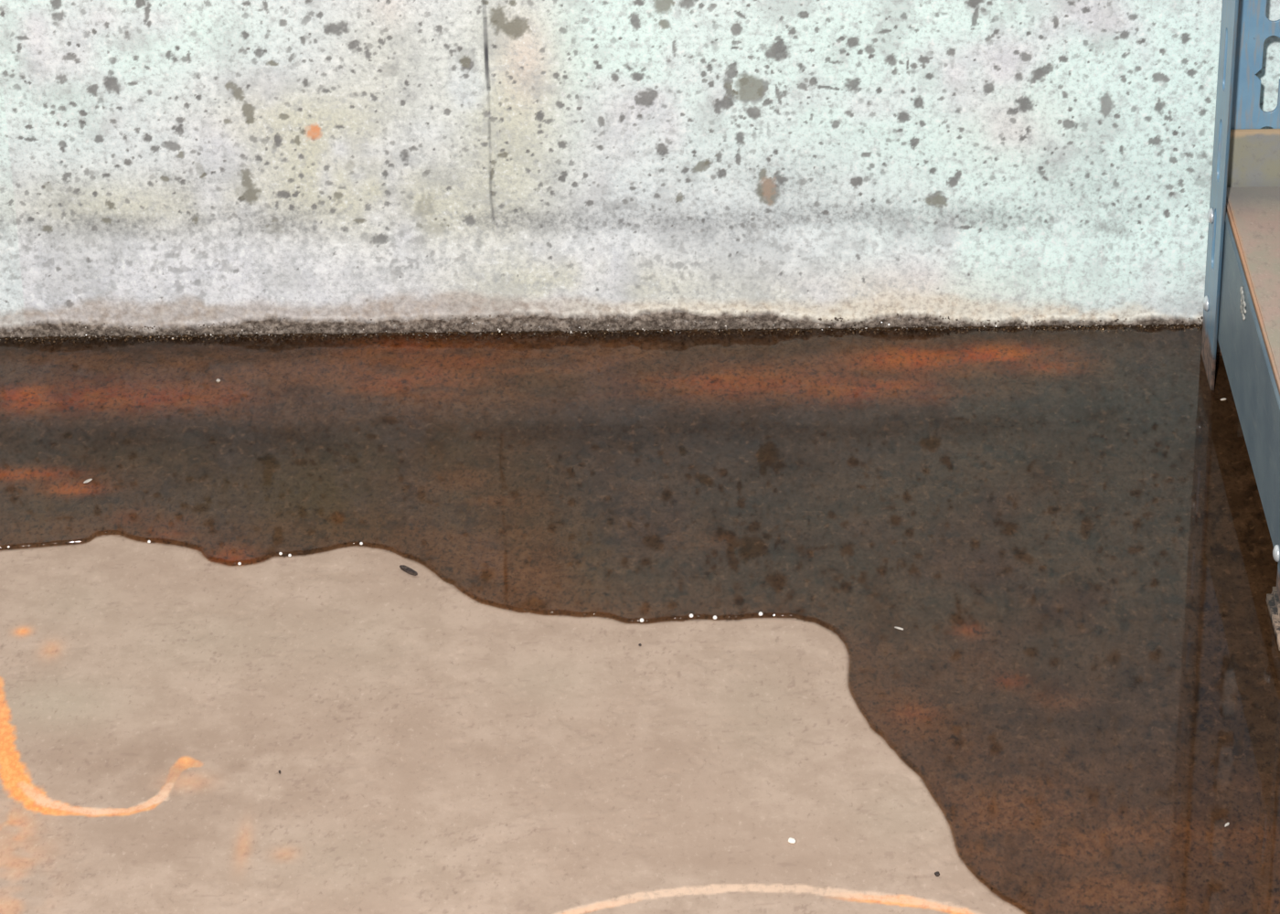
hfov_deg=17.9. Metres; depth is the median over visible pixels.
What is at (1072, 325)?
grit
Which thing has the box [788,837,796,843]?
chip
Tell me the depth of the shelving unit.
1.51 m
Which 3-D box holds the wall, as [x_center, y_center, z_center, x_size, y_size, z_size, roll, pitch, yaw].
[0.002,-1.044,1.024,3.200,2.300,0.005,-1,30,1]
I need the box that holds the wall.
[0,0,1279,339]
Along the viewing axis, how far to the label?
1.47 m
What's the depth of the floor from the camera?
1.42 m
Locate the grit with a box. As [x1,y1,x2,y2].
[0,308,1203,344]
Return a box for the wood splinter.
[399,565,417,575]
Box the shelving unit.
[1200,0,1279,650]
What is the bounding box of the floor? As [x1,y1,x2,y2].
[0,326,1279,913]
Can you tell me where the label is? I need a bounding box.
[1239,286,1246,320]

